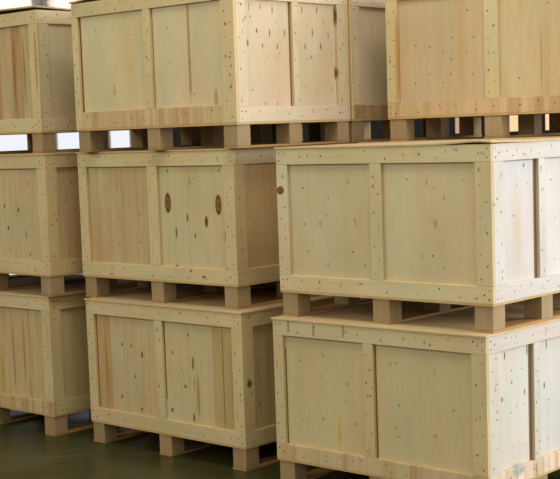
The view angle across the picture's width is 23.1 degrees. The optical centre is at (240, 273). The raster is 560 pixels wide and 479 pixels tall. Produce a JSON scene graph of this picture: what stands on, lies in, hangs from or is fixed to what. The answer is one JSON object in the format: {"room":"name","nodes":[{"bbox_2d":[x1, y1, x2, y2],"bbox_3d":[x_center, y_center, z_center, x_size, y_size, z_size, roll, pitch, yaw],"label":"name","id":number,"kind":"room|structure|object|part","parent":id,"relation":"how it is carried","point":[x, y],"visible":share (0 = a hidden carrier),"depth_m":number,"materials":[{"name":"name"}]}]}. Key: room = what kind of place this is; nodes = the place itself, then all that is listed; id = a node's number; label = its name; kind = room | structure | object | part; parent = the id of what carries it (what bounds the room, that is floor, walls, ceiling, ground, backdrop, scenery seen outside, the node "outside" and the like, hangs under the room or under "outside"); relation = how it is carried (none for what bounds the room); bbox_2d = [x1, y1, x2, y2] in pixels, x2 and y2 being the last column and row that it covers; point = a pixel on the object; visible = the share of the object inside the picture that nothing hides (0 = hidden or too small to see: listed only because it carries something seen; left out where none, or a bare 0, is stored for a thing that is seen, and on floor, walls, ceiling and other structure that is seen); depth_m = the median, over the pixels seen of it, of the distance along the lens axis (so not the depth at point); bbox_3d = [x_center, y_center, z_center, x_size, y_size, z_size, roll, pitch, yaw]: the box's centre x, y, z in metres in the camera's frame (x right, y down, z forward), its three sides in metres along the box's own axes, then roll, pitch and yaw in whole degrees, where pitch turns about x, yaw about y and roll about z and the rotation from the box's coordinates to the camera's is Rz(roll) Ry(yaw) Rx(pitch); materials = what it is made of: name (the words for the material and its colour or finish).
{"room":"warehouse","nodes":[
{"label":"warehouse","id":0,"kind":"room"},
{"bbox_2d":[0,409,559,478],"bbox_3d":[0.794,1.168,6.658,16.000,0.200,21.500,-2,6,0],"label":"floor","id":1,"kind":"structure","parent":0,"point":[26,452],"depth_m":7.58,"materials":[{"name":"green concrete"}]},
{"bbox_2d":[0,274,137,436],"bbox_3d":[-1.254,0.485,8.905,1.262,0.845,0.949,3,8,43],"label":"wooden crate","id":2,"kind":"object","parent":1,"relation":"on","point":[44,363],"visible":0.52,"depth_m":8.29,"materials":[{"name":"brown wood"}]},
{"bbox_3d":[-1.341,0.483,8.370,0.607,0.706,0.012,3,8,43],"label":"panel","id":3,"kind":"part","parent":2,"relation":"part of","materials":[{"name":"brown wood"}]},
{"bbox_3d":[-1.583,0.159,8.535,1.250,0.078,0.018,3,8,43],"label":"rail","id":4,"kind":"part","parent":2,"relation":"part of","materials":[{"name":"brown wood"}]},
{"bbox_3d":[-1.560,0.783,8.600,1.250,0.078,0.018,3,8,43],"label":"rail","id":5,"kind":"part","parent":2,"relation":"part of","materials":[{"name":"brown wood"}]},
{"bbox_2d":[0,152,137,296],"bbox_3d":[-1.239,-0.353,8.783,0.949,0.845,1.262,-8,8,-44],"label":"wooden crate","id":6,"kind":"object","parent":2,"relation":"on","point":[40,223],"visible":0.52,"depth_m":8.15,"materials":[{"name":"brown wood"}]},
{"bbox_3d":[-1.341,-0.355,8.251,0.012,0.706,0.607,-8,8,-44],"label":"panel","id":7,"kind":"part","parent":6,"relation":"part of","materials":[{"name":"brown wood"}]},
{"bbox_3d":[-1.578,-0.680,8.423,0.018,0.078,1.250,-8,8,-44],"label":"rail","id":8,"kind":"part","parent":6,"relation":"part of","materials":[{"name":"brown wood"}]},
{"bbox_3d":[-1.555,-0.056,8.488,0.018,0.078,1.250,-8,8,-44],"label":"rail","id":9,"kind":"part","parent":6,"relation":"part of","materials":[{"name":"brown wood"}]},
{"bbox_3d":[-1.254,-0.768,8.740,0.949,0.009,1.262,-8,8,-44],"label":"lid","id":10,"kind":"part","parent":6,"relation":"part of","materials":[{"name":"brown wood"}]},
{"bbox_3d":[-0.818,-0.696,8.309,0.901,0.078,0.018,-8,8,-44],"label":"rail","id":11,"kind":"part","parent":6,"relation":"part of","materials":[{"name":"brown wood"}]},
{"bbox_2d":[0,5,131,153],"bbox_3d":[-1.303,-1.212,8.792,1.262,0.867,0.949,4,8,44],"label":"wooden crate","id":12,"kind":"object","parent":6,"relation":"on","point":[37,88],"visible":0.44,"depth_m":8.15,"materials":[{"name":"brown wood"}]},
{"bbox_3d":[-1.396,-1.204,8.259,0.607,0.706,0.012,4,8,44],"label":"panel","id":13,"kind":"part","parent":12,"relation":"part of","materials":[{"name":"brown wood"}]},
{"bbox_3d":[-1.636,-1.528,8.427,1.250,0.078,0.018,4,8,44],"label":"rail","id":14,"kind":"part","parent":12,"relation":"part of","materials":[{"name":"brown wood"}]},
{"bbox_3d":[-1.613,-0.904,8.491,1.250,0.078,0.018,4,8,44],"label":"rail","id":15,"kind":"part","parent":12,"relation":"part of","materials":[{"name":"brown wood"}]},
{"bbox_3d":[-1.319,-1.628,8.749,1.262,0.031,0.949,4,8,44],"label":"lid","id":16,"kind":"part","parent":12,"relation":"part of","materials":[{"name":"brown wood"}]},
{"bbox_3d":[-0.874,-1.546,8.327,0.018,0.078,0.901,4,8,44],"label":"rail","id":17,"kind":"part","parent":12,"relation":"part of","materials":[{"name":"brown wood"}]},
{"bbox_3d":[-0.851,-0.922,8.391,0.018,0.078,0.901,4,8,44],"label":"rail","id":18,"kind":"part","parent":12,"relation":"part of","materials":[{"name":"brown wood"}]},
{"bbox_3d":[-1.044,-1.210,8.194,0.012,0.706,0.408,4,8,44],"label":"panel","id":19,"kind":"part","parent":12,"relation":"part of","materials":[{"name":"brown wood"}]},
{"bbox_3d":[-0.794,-0.072,8.374,0.901,0.078,0.018,-8,8,-44],"label":"rail","id":20,"kind":"part","parent":6,"relation":"part of","materials":[{"name":"brown wood"}]},
{"bbox_3d":[-0.991,-0.361,8.180,0.408,0.706,0.012,-8,8,-44],"label":"panel","id":21,"kind":"part","parent":6,"relation":"part of","materials":[{"name":"brown wood"}]},
{"bbox_3d":[-1.270,0.070,8.863,1.262,0.009,0.949,3,8,43],"label":"lid","id":22,"kind":"part","parent":2,"relation":"part of","materials":[{"name":"brown wood"}]},
{"bbox_3d":[-0.797,0.764,8.509,0.018,0.078,0.901,3,8,43],"label":"rail","id":23,"kind":"part","parent":2,"relation":"part of","materials":[{"name":"brown wood"}]},
{"bbox_3d":[-0.988,0.476,8.310,0.012,0.706,0.408,3,8,43],"label":"panel","id":24,"kind":"part","parent":2,"relation":"part of","materials":[{"name":"brown wood"}]},
{"bbox_3d":[-0.820,0.140,8.445,0.018,0.078,0.901,3,8,43],"label":"rail","id":25,"kind":"part","parent":2,"relation":"part of","materials":[{"name":"brown wood"}]},
{"bbox_2d":[84,284,334,471],"bbox_3d":[-0.109,0.548,7.889,1.262,0.845,0.949,4,8,44],"label":"wooden crate","id":26,"kind":"object","parent":1,"relation":"on","point":[198,369],"visible":0.66,"depth_m":7.47,"materials":[{"name":"brown wood"}]},
{"bbox_3d":[-0.644,0.518,7.780,0.591,0.706,0.012,4,8,44],"label":"panel","id":27,"kind":"part","parent":26,"relation":"part of","materials":[{"name":"brown wood"}]},
{"bbox_3d":[-0.441,0.222,7.522,1.250,0.078,0.018,4,8,44],"label":"rail","id":28,"kind":"part","parent":26,"relation":"part of","materials":[{"name":"brown wood"}]},
{"bbox_3d":[-0.418,0.845,7.586,1.250,0.078,0.018,4,8,44],"label":"rail","id":29,"kind":"part","parent":26,"relation":"part of","materials":[{"name":"brown wood"}]},
{"bbox_3d":[-0.206,0.545,7.361,0.623,0.706,0.012,4,8,44],"label":"panel","id":30,"kind":"part","parent":26,"relation":"part of","materials":[{"name":"brown wood"}]},
{"bbox_3d":[-0.125,0.133,7.846,1.262,0.009,0.949,4,8,44],"label":"lid","id":31,"kind":"part","parent":26,"relation":"part of","materials":[{"name":"brown wood"}]},
{"bbox_2d":[76,143,347,309],"bbox_3d":[-0.157,-0.301,7.896,1.262,0.845,0.949,3,8,43],"label":"wooden crate","id":32,"kind":"object","parent":26,"relation":"on","point":[162,220],"visible":0.76,"depth_m":7.44,"materials":[{"name":"brown wood"}]},
{"bbox_3d":[-0.685,-0.330,7.777,0.607,0.706,0.012,3,8,43],"label":"panel","id":33,"kind":"part","parent":32,"relation":"part of","materials":[{"name":"brown wood"}]},
{"bbox_3d":[-0.486,-0.627,7.526,1.250,0.078,0.018,3,8,43],"label":"rail","id":34,"kind":"part","parent":32,"relation":"part of","materials":[{"name":"brown wood"}]},
{"bbox_3d":[-0.463,-0.004,7.590,1.250,0.078,0.018,3,8,43],"label":"rail","id":35,"kind":"part","parent":32,"relation":"part of","materials":[{"name":"brown wood"}]},
{"bbox_3d":[-0.244,-0.304,7.361,0.607,0.706,0.012,3,8,43],"label":"panel","id":36,"kind":"part","parent":32,"relation":"part of","materials":[{"name":"brown wood"}]},
{"bbox_2d":[69,0,349,151],"bbox_3d":[-0.170,-1.138,7.709,1.262,0.859,0.949,3,8,42],"label":"wooden crate","id":37,"kind":"object","parent":32,"relation":"on","point":[221,73],"visible":1,"depth_m":7.35,"materials":[{"name":"brown wood"}]},
{"bbox_3d":[-0.186,-1.554,7.666,1.262,0.023,0.949,3,8,42],"label":"lid","id":38,"kind":"part","parent":37,"relation":"part of","materials":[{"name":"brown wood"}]},
{"bbox_3d":[-0.702,-1.160,7.588,0.591,0.706,0.012,3,8,42],"label":"panel","id":39,"kind":"part","parent":37,"relation":"part of","materials":[{"name":"brown wood"}]},
{"bbox_3d":[-0.494,-1.458,7.335,1.250,0.078,0.018,3,8,42],"label":"rail","id":40,"kind":"part","parent":37,"relation":"part of","materials":[{"name":"brown wood"}]},
{"bbox_3d":[-0.489,-0.843,7.414,1.107,0.095,0.018,3,8,42],"label":"rail","id":41,"kind":"part","parent":37,"relation":"part of","materials":[{"name":"brown wood"}]},
{"bbox_3d":[-0.255,-1.135,7.179,0.623,0.706,0.012,3,8,42],"label":"panel","id":42,"kind":"part","parent":37,"relation":"part of","materials":[{"name":"brown wood"}]},
{"bbox_3d":[0.124,-1.144,7.138,0.012,0.706,0.466,3,8,42],"label":"panel","id":43,"kind":"part","parent":37,"relation":"part of","materials":[{"name":"brown wood"}]},
{"bbox_3d":[0.293,-0.854,7.319,0.018,0.078,0.901,3,8,42],"label":"rail","id":44,"kind":"part","parent":37,"relation":"part of","materials":[{"name":"brown wood"}]},
{"bbox_3d":[0.270,-1.478,7.255,0.018,0.078,0.901,3,8,42],"label":"rail","id":45,"kind":"part","parent":37,"relation":"part of","materials":[{"name":"brown wood"}]},
{"bbox_3d":[0.428,-1.190,7.468,0.012,0.706,0.435,3,8,42],"label":"panel","id":46,"kind":"part","parent":37,"relation":"part of","materials":[{"name":"brown wood"}]},
{"bbox_3d":[-0.172,-0.717,7.853,1.262,0.009,0.949,3,8,43],"label":"lid","id":47,"kind":"part","parent":32,"relation":"part of","materials":[{"name":"brown wood"}]},
{"bbox_3d":[0.277,-0.646,7.435,0.018,0.078,0.901,3,8,43],"label":"rail","id":48,"kind":"part","parent":32,"relation":"part of","materials":[{"name":"brown wood"}]},
{"bbox_3d":[0.300,-0.022,7.499,0.018,0.078,0.901,3,8,43],"label":"rail","id":49,"kind":"part","parent":32,"relation":"part of","materials":[{"name":"brown wood"}]},
{"bbox_3d":[0.108,-0.310,7.300,0.012,0.706,0.408,3,8,43],"label":"panel","id":50,"kind":"part","parent":32,"relation":"part of","materials":[{"name":"brown wood"}]},
{"bbox_3d":[0.344,0.827,7.489,0.018,0.078,0.901,4,8,44],"label":"rail","id":51,"kind":"part","parent":26,"relation":"part of","materials":[{"name":"brown wood"}]},
{"bbox_3d":[0.151,0.539,7.291,0.012,0.706,0.408,4,8,44],"label":"panel","id":52,"kind":"part","parent":26,"relation":"part of","materials":[{"name":"brown wood"}]},
{"bbox_3d":[0.321,0.203,7.424,0.018,0.078,0.901,4,8,44],"label":"rail","id":53,"kind":"part","parent":26,"relation":"part of","materials":[{"name":"brown wood"}]},
{"bbox_2d":[271,300,559,478],"bbox_3d":[0.952,0.621,6.806,1.262,0.845,0.949,3,8,43],"label":"wooden crate","id":54,"kind":"object","parent":1,"relation":"on","point":[430,397],"visible":0.99,"depth_m":6.40,"materials":[{"name":"brown wood"}]},
{"bbox_3d":[0.413,0.591,6.693,0.574,0.706,0.012,3,8,43],"label":"panel","id":55,"kind":"part","parent":54,"relation":"part of","materials":[{"name":"brown wood"}]},
{"bbox_3d":[0.626,0.295,6.433,1.250,0.078,0.018,3,8,43],"label":"rail","id":56,"kind":"part","parent":54,"relation":"part of","materials":[{"name":"brown wood"}]},
{"bbox_3d":[0.649,0.918,6.497,1.250,0.078,0.018,3,8,43],"label":"rail","id":57,"kind":"part","parent":54,"relation":"part of","materials":[{"name":"brown wood"}]},
{"bbox_3d":[0.936,0.205,6.763,1.262,0.009,0.949,3,8,43],"label":"lid","id":58,"kind":"part","parent":54,"relation":"part of","materials":[{"name":"brown wood"}]},
{"bbox_2d":[274,137,559,333],"bbox_3d":[0.966,-0.230,6.763,1.262,0.855,0.949,3,8,43],"label":"wooden crate","id":59,"kind":"object","parent":54,"relation":"on","point":[439,224],"visible":1,"depth_m":6.34,"materials":[{"name":"brown wood"}]},
{"bbox_3d":[0.435,-0.255,6.644,0.597,0.706,0.012,3,8,43],"label":"panel","id":60,"kind":"part","parent":59,"relation":"part of","materials":[{"name":"brown wood"}]},
{"bbox_3d":[0.639,-0.552,6.391,1.250,0.078,0.018,3,8,43],"label":"rail","id":61,"kind":"part","parent":59,"relation":"part of","materials":[{"name":"brown wood"}]},
{"bbox_3d":[0.662,0.072,6.456,1.250,0.078,0.018,3,8,43],"label":"rail","id":62,"kind":"part","parent":59,"relation":"part of","materials":[{"name":"brown wood"}]},
{"bbox_3d":[0.950,-0.646,6.720,1.262,0.018,0.949,3,8,43],"label":"lid","id":63,"kind":"part","parent":59,"relation":"part of","materials":[{"name":"brown wood"}]},
{"bbox_3d":[0.879,-0.228,6.231,0.617,0.706,0.012,3,8,43],"label":"panel","id":64,"kind":"part","parent":59,"relation":"part of","materials":[{"name":"brown wood"}]},
{"bbox_3d":[1.236,-0.235,6.170,0.012,0.706,0.408,3,8,43],"label":"panel","id":65,"kind":"part","parent":59,"relation":"part of","materials":[{"name":"brown wood"}]},
{"bbox_3d":[1.403,-0.571,6.306,0.018,0.078,0.901,3,8,43],"label":"rail","id":66,"kind":"part","parent":59,"relation":"part of","materials":[{"name":"brown wood"}]},
{"bbox_3d":[1.426,0.053,6.370,0.018,0.078,0.901,3,8,43],"label":"rail","id":67,"kind":"part","parent":59,"relation":"part of","materials":[{"name":"brown wood"}]},
{"bbox_3d":[1.542,-0.280,6.497,0.012,0.706,0.493,3,8,43],"label":"panel","id":68,"kind":"part","parent":59,"relation":"part of","materials":[{"name":"brown wood"}]},
{"bbox_3d":[0.858,0.617,6.281,0.640,0.706,0.012,3,8,43],"label":"panel","id":69,"kind":"part","parent":54,"relation":"part of","materials":[{"name":"brown wood"}]},
{"bbox_3d":[1.223,0.611,6.212,0.012,0.706,0.408,3,8,43],"label":"panel","id":70,"kind":"part","parent":54,"relation":"part of","materials":[{"name":"brown wood"}]},
{"bbox_3d":[1.390,0.275,6.349,0.018,0.078,0.901,3,8,43],"label":"rail","id":71,"kind":"part","parent":54,"relation":"part of","materials":[{"name":"brown wood"}]},
{"bbox_3d":[1.413,0.899,6.413,0.018,0.078,0.901,3,8,43],"label":"rail","id":72,"kind":"part","parent":54,"relation":"part of","materials":[{"name":"brown wood"}]},
{"bbox_3d":[1.529,0.566,6.539,0.012,0.706,0.493,3,8,43],"label":"panel","id":73,"kind":"part","parent":54,"relation":"part of","materials":[{"name":"brown wood"}]},
{"bbox_2d":[508,293,559,307],"bbox_3d":[1.642,0.507,7.661,1.262,0.845,0.949,2,7,36],"label":"wooden crate","id":74,"kind":"object","parent":1,"relation":"on","point":[556,297],"visible":0.02,"depth_m":7.16,"materials":[{"name":"brown wood"}]},
{"bbox_2d":[390,135,559,141],"bbox_3d":[1.611,-0.333,7.574,1.262,0.845,0.949,2,7,36],"label":"wooden crate","id":75,"kind":"object","parent":74,"relation":"on","point":[548,135],"visible":0.12,"depth_m":7.39,"materials":[{"name":"brown wood"}]},
{"bbox_2d":[385,0,559,140],"bbox_3d":[1.580,-1.173,7.487,1.262,0.845,0.949,2,7,36],"label":"wooden crate","id":76,"kind":"object","parent":75,"relation":"on","point":[468,60],"visible":1,"depth_m":7.22,"materials":[{"name":"brown wood"}]},
{"bbox_3d":[1.071,-1.197,7.304,0.607,0.706,0.012,2,7,36],"label":"panel","id":77,"kind":"part","parent":76,"relation":"part of","materials":[{"name":"brown wood"}]},
{"bbox_3d":[1.318,-0.874,7.145,1.250,0.078,0.018,2,7,36],"label":"rail","id":78,"kind":"part","parent":76,"relation":"part of","materials":[{"name":"brown wood"}]},
{"bbox_3d":[1.560,-1.178,6.946,0.607,0.706,0.012,2,7,36],"label":"panel","id":79,"kind":"part","parent":76,"relation":"part of","materials":[{"name":"brown wood"}]},
{"bbox_3d":[1.357,0.183,7.255,1.250,0.078,0.018,2,7,36],"label":"rail","id":80,"kind":"part","parent":74,"relation":"part of","materials":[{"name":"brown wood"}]},
{"bbox_3d":[1.627,0.091,7.618,1.262,0.009,0.949,2,7,36],"label":"lid","id":81,"kind":"part","parent":74,"relation":"part of","materials":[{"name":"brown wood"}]},
{"bbox_3d":[0.587,0.446,8.628,1.262,0.845,0.949,3,8,43],"label":"wooden crate","id":82,"kind":"object","parent":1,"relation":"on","visible":0},
{"bbox_2d":[348,141,389,143],"bbox_3d":[0.555,-0.394,8.541,1.262,0.845,0.949,3,8,43],"label":"wooden crate","id":83,"kind":"object","parent":82,"relation":"on","point":[374,141],"visible":0.02,"depth_m":7.78,"materials":[{"name":"brown wood"}]},
{"bbox_2d":[272,0,425,143],"bbox_3d":[0.476,-1.228,8.409,1.262,0.845,0.949,3,8,42],"label":"wooden crate","id":84,"kind":"object","parent":83,"relation":"on","point":[366,18],"visible":0.25,"depth_m":7.79,"materials":[{"name":"brown wood"}]},
{"bbox_3d":[0.175,-0.930,8.099,1.250,0.078,0.018,3,8,42],"label":"rail","id":85,"kind":"part","parent":84,"relation":"part of","materials":[{"name":"brown wood"}]},
{"bbox_3d":[0.916,-1.574,7.954,0.018,0.078,0.901,3,8,42],"label":"rail","id":86,"kind":"part","parent":84,"relation":"part of","materials":[{"name":"brown wood"}]},
{"bbox_3d":[0.940,-0.950,8.019,0.018,0.078,0.901,3,8,42],"label":"rail","id":87,"kind":"part","parent":84,"relation":"part of","materials":[{"name":"brown wood"}]},
{"bbox_3d":[0.750,-1.238,7.817,0.012,0.706,0.408,3,8,42],"label":"panel","id":88,"kind":"part","parent":84,"relation":"part of","materials":[{"name":"brown wood"}]},
{"bbox_3d":[0.630,-3.254,16.883,15.500,6.500,0.250,-2,6,0],"label":"wall","id":89,"kind":"structure","parent":0,"visible":0},
{"bbox_2d":[0,0,30,8],"bbox_3d":[-3.024,-3.562,16.743,0.901,1.910,0.020,-2,6,0],"label":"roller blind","id":90,"kind":"object","parent":89,"relation":"attached to","point":[4,4],"visible":0.02,"depth_m":16.77,"materials":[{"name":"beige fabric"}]},
{"bbox_2d":[31,0,131,274],"bbox_3d":[-2.410,-2.258,16.949,2.150,4.670,0.080,-2,6,0],"label":"window","id":91,"kind":"structure","parent":89,"relation":"in","point":[33,2],"depth_m":16.97,"materials":[{"name":"glass"}]},
{"bbox_2d":[42,0,76,8],"bbox_3d":[-1.990,-3.600,16.743,0.891,1.910,0.020,-2,6,0],"label":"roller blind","id":92,"kind":"object","parent":91,"relation":"attached to","point":[49,3],"visible":0.02,"depth_m":16.77,"materials":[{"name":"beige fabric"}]},
{"bbox_2d":[173,114,548,145],"bbox_3d":[2.215,-1.653,16.888,6.650,3.200,0.079,-2,6,0],"label":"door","id":93,"kind":"structure","parent":89,"relation":"in","point":[376,126],"depth_m":16.84,"materials":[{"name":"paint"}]},
{"bbox_3d":[2.729,-2.048,16.849,0.185,0.645,0.020,-2,6,0],"label":"pane","id":94,"kind":"part","parent":93,"relation":"part of","materials":[{"name":"beige"}]},
{"bbox_3d":[3.316,-2.070,16.849,0.260,0.645,0.020,-2,6,0],"label":"pane","id":95,"kind":"part","parent":93,"relation":"part of","materials":[{"name":"beige"}]},
{"bbox_3d":[3.830,-2.089,16.849,0.170,0.645,0.020,-2,6,0],"label":"pane","id":96,"kind":"part","parent":93,"relation":"part of","materials":[{"name":"beige"}]}
]}

